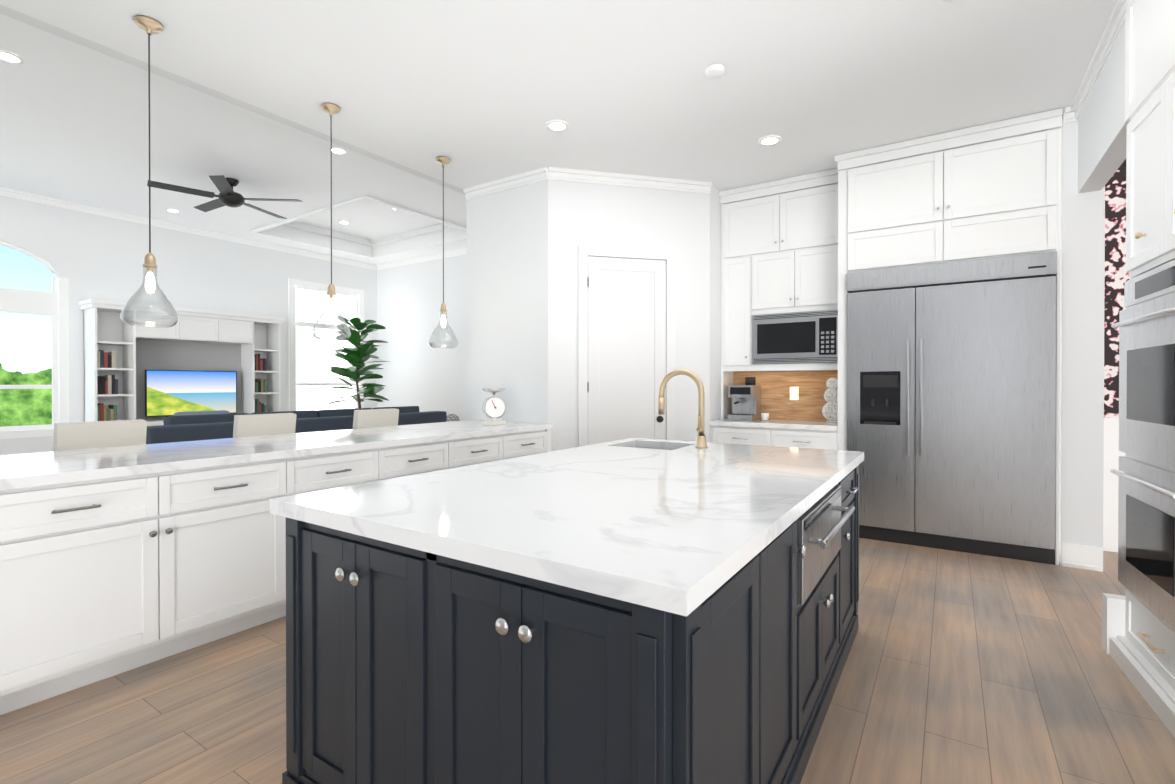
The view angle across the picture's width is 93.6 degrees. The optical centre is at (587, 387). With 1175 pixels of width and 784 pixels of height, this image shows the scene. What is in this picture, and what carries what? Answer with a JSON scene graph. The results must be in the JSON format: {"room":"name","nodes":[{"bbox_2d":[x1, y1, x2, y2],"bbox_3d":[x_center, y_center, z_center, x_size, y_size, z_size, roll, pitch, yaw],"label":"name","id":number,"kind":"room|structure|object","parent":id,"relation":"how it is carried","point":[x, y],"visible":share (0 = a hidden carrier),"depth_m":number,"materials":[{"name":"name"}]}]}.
{"room":"kitchen","nodes":[
{"label":"kitchen","id":0,"kind":"room"},
{"bbox_2d":[0,0,1116,264],"bbox_3d":[-1.658,-2.333,5.335,10.360,0.760,6.660,0,0,33],"label":"ceiling","id":1,"kind":"structure","parent":0,"point":[478,92],"depth_m":3.75,"materials":[{"name":"white paint"}]},
{"bbox_2d":[0,50,24,63],"bbox_3d":[-4.106,-2.339,3.906,0.170,0.008,0.170,0,0,33],"label":"recessed light","id":2,"kind":"object","parent":1,"relation":"in","point":[9,57],"visible":0.94,"depth_m":3.92,"materials":[{"name":"white plastic"}]},
{"bbox_2d":[120,15,178,327],"bbox_3d":[-2.331,-1.132,2.937,0.248,1.610,0.248,0,0,33],"label":"pendant light","id":3,"kind":"object","parent":1,"relation":"hanging from","point":[149,25],"visible":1,"depth_m":2.93,"materials":[{"name":"clear glass"}]},
{"bbox_2d":[165,208,180,212],"bbox_3d":[-5.537,-2.359,7.372,0.170,0.008,0.170,0,0,33],"label":"recessed light","id":4,"kind":"object","parent":1,"relation":"in","point":[173,210],"visible":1,"depth_m":7.35,"materials":[{"name":"white"}]},
{"bbox_2d":[147,175,302,218],"bbox_3d":[-4.088,-2.205,6.294,1.410,0.303,1.466,0,0,33],"label":"ceiling fan","id":5,"kind":"object","parent":1,"relation":"hanging from","point":[228,196],"visible":1,"depth_m":6.18,"materials":[{"name":"black metal"}]},
{"bbox_2d":[312,103,350,339],"bbox_3d":[-1.779,-1.137,3.830,0.248,1.610,0.248,0,0,33],"label":"pendant light","id":6,"kind":"object","parent":1,"relation":"hanging from","point":[330,109],"visible":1,"depth_m":3.82,"materials":[{"name":"clear glass"}]},
{"bbox_2d":[329,147,347,154],"bbox_3d":[-2.474,-2.348,5.477,0.170,0.008,0.170,0,0,33],"label":"recessed light","id":7,"kind":"object","parent":1,"relation":"in","point":[339,150],"visible":0.88,"depth_m":5.46,"materials":[{"name":"white plastic"}]},
{"bbox_2d":[338,221,349,223],"bbox_3d":[-3.881,-2.627,8.796,0.170,0.008,0.170,0,0,33],"label":"recessed light","id":8,"kind":"object","parent":1,"relation":"in","point":[344,222],"visible":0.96,"depth_m":8.78,"materials":[{"name":"white"}]},
{"bbox_2d":[429,156,457,347],"bbox_3d":[-1.232,-1.143,4.715,0.248,1.610,0.248,0,0,33],"label":"pendant light","id":9,"kind":"object","parent":1,"relation":"hanging from","point":[443,160],"visible":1,"depth_m":4.70,"materials":[{"name":"clear glass"}]},
{"bbox_2d":[546,120,568,131],"bbox_3d":[-0.225,-1.940,4.096,0.170,0.008,0.170,0,0,33],"label":"recessed light","id":10,"kind":"object","parent":1,"relation":"in","point":[556,125],"visible":0.98,"depth_m":4.08,"materials":[{"name":"white plastic"}]},
{"bbox_2d":[705,64,724,78],"bbox_3d":[0.778,-1.923,3.364,0.120,0.034,0.120,0,0,33],"label":"smoke detector","id":11,"kind":"object","parent":1,"relation":"attached to","point":[712,71],"visible":0.98,"depth_m":3.33,"materials":[{"name":"white plastic"}]},
{"bbox_2d":[758,135,780,145],"bbox_3d":[1.435,-1.942,4.344,0.170,0.008,0.170,0,0,33],"label":"recessed light","id":12,"kind":"object","parent":1,"relation":"in","point":[769,140],"visible":0.92,"depth_m":4.33,"materials":[{"name":"white plastic"}]},
{"bbox_2d":[942,0,960,2],"bbox_3d":[1.814,-1.932,2.683,0.170,0.008,0.170,0,0,33],"label":"recessed light","id":13,"kind":"object","parent":1,"relation":"in","point":[949,1],"visible":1,"depth_m":2.75,"materials":[{"name":"white plastic"}]},
{"bbox_2d":[0,5,1129,564],"bbox_3d":[-1.395,-0.670,3.125,13.240,3.860,10.080,0,0,33],"label":"wall","id":14,"kind":"structure","parent":0,"point":[504,287],"depth_m":5.25,"materials":[{"name":"white paint"}]},
{"bbox_2d":[0,240,68,438],"bbox_3d":[-7.155,-0.589,6.233,0.120,2.400,1.920,0,0,33],"label":"window","id":15,"kind":"structure","parent":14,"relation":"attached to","point":[27,302],"depth_m":6.92,"materials":[{"name":"white wood"}]},
{"bbox_2d":[0,187,375,269],"bbox_3d":[-6.806,-2.313,6.676,0.045,0.094,9.840,0,0,33],"label":"crown molding","id":16,"kind":"structure","parent":14,"relation":"attached to","point":[6,192],"depth_m":7.86,"materials":[{"name":"white wood"}]},
{"bbox_2d":[289,278,363,410],"bbox_3d":[-4.696,-0.620,9.971,0.120,2.460,1.430,0,0,33],"label":"window","id":17,"kind":"structure","parent":14,"relation":"in","point":[294,284],"depth_m":9.59,"materials":[{"name":"white wood"}]},
{"bbox_2d":[376,248,465,269],"bbox_3d":[-1.932,-2.329,9.331,5.160,0.094,0.043,0,0,33],"label":"crown molding","id":18,"kind":"structure","parent":14,"relation":"attached to","point":[462,251],"depth_m":10.04,"materials":[{"name":"white wood"}]},
{"bbox_2d":[464,167,551,199],"bbox_3d":[-0.772,-1.904,5.171,1.043,0.094,0.044,0,0,33],"label":"crown molding","id":19,"kind":"structure","parent":14,"relation":"attached to","point":[544,173],"depth_m":5.14,"materials":[{"name":"white wood"}]},
{"bbox_2d":[578,246,674,446],"bbox_3d":[0.369,-0.015,5.093,0.650,2.523,0.696,0,0,33],"label":"door","id":20,"kind":"structure","parent":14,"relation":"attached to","point":[626,331],"depth_m":5.09,"materials":[{"name":"white wood"}]},
{"bbox_2d":[552,167,711,193],"bbox_3d":[0.431,-1.904,5.106,1.101,0.094,1.129,0,0,33],"label":"crown molding","id":21,"kind":"structure","parent":14,"relation":"attached to","point":[564,174],"depth_m":5.08,"materials":[{"name":"white wood"}]},
{"bbox_2d":[721,256,764,367],"bbox_3d":[1.569,-0.743,5.582,0.291,1.065,0.346,0,0,33],"label":"upper cabinet","id":22,"kind":"object","parent":14,"relation":"attached to","point":[737,312],"depth_m":5.45,"materials":[{"name":"white wood"}]},
{"bbox_2d":[752,309,837,363],"bbox_3d":[2.013,-0.463,5.267,0.794,0.474,0.338,0,0,33],"label":"microwave","id":23,"kind":"object","parent":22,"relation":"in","point":[796,337],"visible":0.83,"depth_m":5.12,"materials":[{"name":"silver metal"}]},
{"bbox_2d":[721,168,844,255],"bbox_3d":[1.909,-1.612,5.353,1.105,0.676,0.346,0,0,33],"label":"upper cabinet","id":24,"kind":"object","parent":14,"relation":"attached to","point":[805,242],"depth_m":5.18,"materials":[{"name":"white wood"}]},
{"bbox_2d":[790,387,798,399],"bbox_3d":[2.041,0.061,5.450,0.080,0.130,0.014,0,0,33],"label":"switch plate","id":25,"kind":"object","parent":14,"relation":"attached to","point":[794,393],"visible":1,"depth_m":5.45,"materials":[{"name":"white plastic"}]},
{"bbox_2d":[753,244,847,314],"bbox_3d":[2.024,-1.008,5.281,0.799,0.531,0.346,0,0,33],"label":"upper cabinet","id":26,"kind":"object","parent":14,"relation":"attached to","point":[794,279],"depth_m":5.11,"materials":[{"name":"white wood"}]},
{"bbox_2d":[845,136,932,275],"bbox_3d":[2.657,-1.455,4.682,0.735,0.982,0.646,0,0,33],"label":"upper cabinet","id":27,"kind":"object","parent":14,"relation":"attached to","point":[889,188],"depth_m":4.45,"materials":[{"name":"white wood"}]},
{"bbox_2d":[933,108,1060,263],"bbox_3d":[3.172,-1.453,4.344,0.736,0.982,0.646,0,0,33],"label":"upper cabinet","id":28,"kind":"object","parent":14,"relation":"attached to","point":[997,185],"depth_m":4.06,"materials":[{"name":"white wood"}]},
{"bbox_2d":[1062,543,1102,571],"bbox_3d":[-2.541,1.175,3.890,10.255,0.159,9.840,0,0,33],"label":"baseboard","id":29,"kind":"structure","parent":14,"relation":"attached to","point":[1082,557],"depth_m":3.81,"materials":[{"name":"white"}]},
{"bbox_2d":[1064,0,1125,122],"bbox_3d":[2.997,-1.893,3.233,0.060,0.094,1.438,0,0,33],"label":"crown molding","id":30,"kind":"structure","parent":14,"relation":"attached to","point":[1106,44],"depth_m":3.19,"materials":[{"name":"white wood"}]},
{"bbox_2d":[1103,159,1128,551],"bbox_3d":[2.628,-0.322,-0.095,2.733,3.196,8.678,0,0,33],"label":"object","id":31,"kind":"structure","parent":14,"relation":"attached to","point":[1116,276],"depth_m":4.19,"materials":[{"name":"white"}]},
{"bbox_2d":[1122,0,1154,279],"bbox_3d":[2.666,-1.221,2.208,0.688,1.422,0.546,0,0,33],"label":"upper cabinet","id":32,"kind":"object","parent":14,"relation":"attached to","point":[1131,6],"depth_m":2.53,"materials":[{"name":"white wood"}]},
{"bbox_2d":[1138,0,1174,267],"bbox_3d":[2.470,-1.219,1.910,0.688,1.422,0.408,0,0,33],"label":"upper cabinet","id":33,"kind":"object","parent":14,"relation":"attached to","point":[1156,18],"depth_m":2.30,"materials":[{"name":"white wood"}]},
{"bbox_2d":[0,538,1174,783],"bbox_3d":[-0.856,1.305,3.955,13.400,0.100,12.200,0,0,33],"label":"floor","id":34,"kind":"structure","parent":0,"point":[966,668],"depth_m":2.20,"materials":[{"name":"brown wood"}]},
{"bbox_2d":[0,488,3,714],"bbox_3d":[-2.805,0.828,1.691,0.670,0.880,1.260,0,0,33],"label":"base cabinet","id":35,"kind":"object","parent":34,"relation":"on","point":[1,489],"depth_m":2.07,"materials":[{"name":"white wood"}]},
{"bbox_2d":[53,419,146,450],"bbox_3d":[-2.929,0.737,3.401,0.490,1.044,0.450,0,0,33],"label":"bar stool","id":36,"kind":"object","parent":34,"relation":"on","point":[85,435],"visible":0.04,"depth_m":3.45,"materials":[{"name":"beige fabric"}]},
{"bbox_2d":[4,456,303,713],"bbox_3d":[-2.178,0.822,2.643,0.670,0.880,1.260,0,0,33],"label":"base cabinet","id":37,"kind":"object","parent":34,"relation":"on","point":[114,561],"depth_m":2.41,"materials":[{"name":"white wood"}]},
{"bbox_2d":[0,420,551,487],"bbox_3d":[-2.505,0.361,2.458,0.985,0.044,6.496,0,0,33],"label":"countertop","id":38,"kind":"structure","parent":37,"relation":"on","point":[39,467],"depth_m":2.98,"materials":[{"name":"white stone"}]},
{"bbox_2d":[481,388,505,425],"bbox_3d":[-0.811,0.166,4.781,0.220,0.315,0.220,0,0,33],"label":"kitchen scale","id":39,"kind":"object","parent":38,"relation":"on","point":[494,408],"visible":1,"depth_m":4.73,"materials":[{"name":"white metal"}]},
{"bbox_2d":[79,299,284,425],"bbox_3d":[-5.702,0.061,7.986,0.455,2.340,2.400,0,0,33],"label":"entertainment center","id":40,"kind":"object","parent":34,"relation":"on","point":[120,356],"visible":0.56,"depth_m":7.73,"materials":[{"name":"white wood"}]},
{"bbox_2d":[145,370,236,416],"bbox_3d":[-5.733,0.106,8.025,0.100,0.700,1.150,0,0,33],"label":"tv","id":41,"kind":"object","parent":40,"relation":"on","point":[169,392],"visible":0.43,"depth_m":7.95,"materials":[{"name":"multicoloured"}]},
{"bbox_2d":[233,413,296,437],"bbox_3d":[-2.380,0.732,4.236,0.490,1.044,0.450,0,0,33],"label":"bar stool","id":42,"kind":"object","parent":34,"relation":"on","point":[262,424],"visible":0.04,"depth_m":4.28,"materials":[{"name":"beige fabric"}]},
{"bbox_2d":[146,406,446,443],"bbox_3d":[-3.612,0.734,6.723,1.750,1.010,3.400,0,0,33],"label":"sofa","id":43,"kind":"object","parent":34,"relation":"on","point":[192,426],"visible":0.06,"depth_m":5.59,"materials":[{"name":"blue fabric"}]},
{"bbox_2d":[172,410,229,415],"bbox_3d":[-3.814,0.416,5.477,0.199,0.359,0.500,0,0,33],"label":"pillow","id":44,"kind":"object","parent":43,"relation":"on","point":[219,412],"depth_m":5.45,"materials":[{"name":"blue fabric"}]},
{"bbox_2d":[325,316,389,407],"bbox_3d":[-3.751,0.024,9.120,1.000,2.401,0.976,0,0,33],"label":"fiddle leaf fig","id":45,"kind":"object","parent":34,"relation":"on","point":[358,356],"visible":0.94,"depth_m":9.02,"materials":[{"name":"green plant"}]},
{"bbox_2d":[353,408,398,428],"bbox_3d":[-1.830,0.728,5.072,0.490,1.044,0.450,0,0,33],"label":"bar stool","id":46,"kind":"object","parent":34,"relation":"on","point":[369,418],"visible":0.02,"depth_m":5.12,"materials":[{"name":"beige fabric"}]},
{"bbox_2d":[304,440,455,492],"bbox_3d":[-1.564,0.816,3.604,0.641,0.880,1.260,0,0,33],"label":"drawers","id":47,"kind":"object","parent":34,"relation":"on","point":[343,469],"depth_m":3.41,"materials":[{"name":"white wood"}]},
{"bbox_2d":[447,414,458,421],"bbox_3d":[-2.062,0.815,8.397,0.520,0.827,0.520,0,0,33],"label":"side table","id":48,"kind":"object","parent":34,"relation":"on","point":[454,419],"visible":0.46,"depth_m":8.35,"materials":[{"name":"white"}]},
{"bbox_2d":[456,428,551,466],"bbox_3d":[-0.936,0.811,4.559,0.641,0.880,1.266,0,0,33],"label":"base cabinet","id":49,"kind":"object","parent":34,"relation":"on","point":[484,449],"depth_m":4.36,"materials":[{"name":"white wood"}]},
{"bbox_2d":[270,446,863,783],"bbox_3d":[0.254,0.824,2.261,1.390,0.880,2.303,0,0,33],"label":"kitchen island","id":50,"kind":"object","parent":34,"relation":"on","point":[640,611],"depth_m":1.34,"materials":[{"name":"painted wood"},{"name":"quartz"},{"name":"metal"}]},
{"bbox_2d":[270,438,863,609],"bbox_3d":[0.234,0.362,2.287,1.370,0.044,2.320,0,0,33],"label":"island countertop","id":51,"kind":"structure","parent":50,"relation":"on","point":[624,516],"depth_m":1.58,"materials":[{"name":"white stone"}]},
{"bbox_2d":[658,369,707,447],"bbox_3d":[0.525,0.114,3.109,0.298,0.438,0.114,0,0,33],"label":"faucet","id":52,"kind":"object","parent":51,"relation":"on","point":[701,439],"visible":1,"depth_m":3.07,"materials":[{"name":"gold metal"}]},
{"bbox_2d":[710,424,846,450],"bbox_3d":[1.816,0.807,5.249,1.130,0.880,0.646,0,0,33],"label":"base cabinet","id":53,"kind":"object","parent":34,"relation":"on","point":[781,437],"depth_m":4.92,"materials":[{"name":"white wood"}]},
{"bbox_2d":[709,416,846,431],"bbox_3d":[1.811,0.345,5.238,1.130,0.044,0.655,0,0,33],"label":"countertop","id":54,"kind":"structure","parent":53,"relation":"on","point":[805,425],"depth_m":5.02,"materials":[{"name":"white stone"}]},
{"bbox_2d":[728,377,760,420],"bbox_3d":[1.546,0.110,5.462,0.240,0.420,0.351,0,0,33],"label":"coffee machine","id":55,"kind":"object","parent":54,"relation":"on","point":[746,401],"visible":0.96,"depth_m":5.42,"materials":[{"name":"silver metal"}]},
{"bbox_2d":[761,413,768,420],"bbox_3d":[1.711,0.285,5.313,0.076,0.070,0.076,0,0,33],"label":"coffee cup","id":56,"kind":"object","parent":54,"relation":"on","point":[764,416],"visible":1,"depth_m":5.29,"materials":[{"name":"white ceramic"}]},
{"bbox_2d":[822,378,837,421],"bbox_3d":[2.261,0.116,5.094,0.182,0.411,0.100,0,0,33],"label":"ornament","id":57,"kind":"object","parent":54,"relation":"on","point":[832,384],"visible":0.88,"depth_m":5.08,"materials":[{"name":"white"}]},
{"bbox_2d":[847,251,1056,564],"bbox_3d":[2.883,0.149,4.474,1.342,2.205,0.712,0,0,33],"label":"refrigerator","id":58,"kind":"object","parent":34,"relation":"on","point":[951,400],"visible":0.94,"depth_m":4.18,"materials":[{"name":"silver metal"}]},
{"bbox_2d":[1118,589,1174,737],"bbox_3d":[2.610,1.100,2.119,0.669,0.330,0.779,0,0,33],"label":"base cabinet","id":59,"kind":"object","parent":34,"relation":"on","point":[1138,641],"depth_m":2.29,"materials":[{"name":"white wood"}]},
{"bbox_2d":[1110,260,1174,630],"bbox_3d":[2.562,0.218,2.140,0.629,1.425,0.732,0,0,29],"label":"double oven","id":60,"kind":"object","parent":59,"relation":"in","point":[1145,324],"visible":1,"depth_m":2.28,"materials":[{"name":"silver metal"}]},
{"label":"outside","id":61,"kind":"structure","parent":0,"visible":0},
{"bbox_2d":[0,245,354,426],"bbox_3d":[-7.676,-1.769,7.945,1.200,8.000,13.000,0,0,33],"label":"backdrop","id":62,"kind":"structure","parent":61,"point":[25,349],"depth_m":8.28,"materials":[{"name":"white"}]}
]}

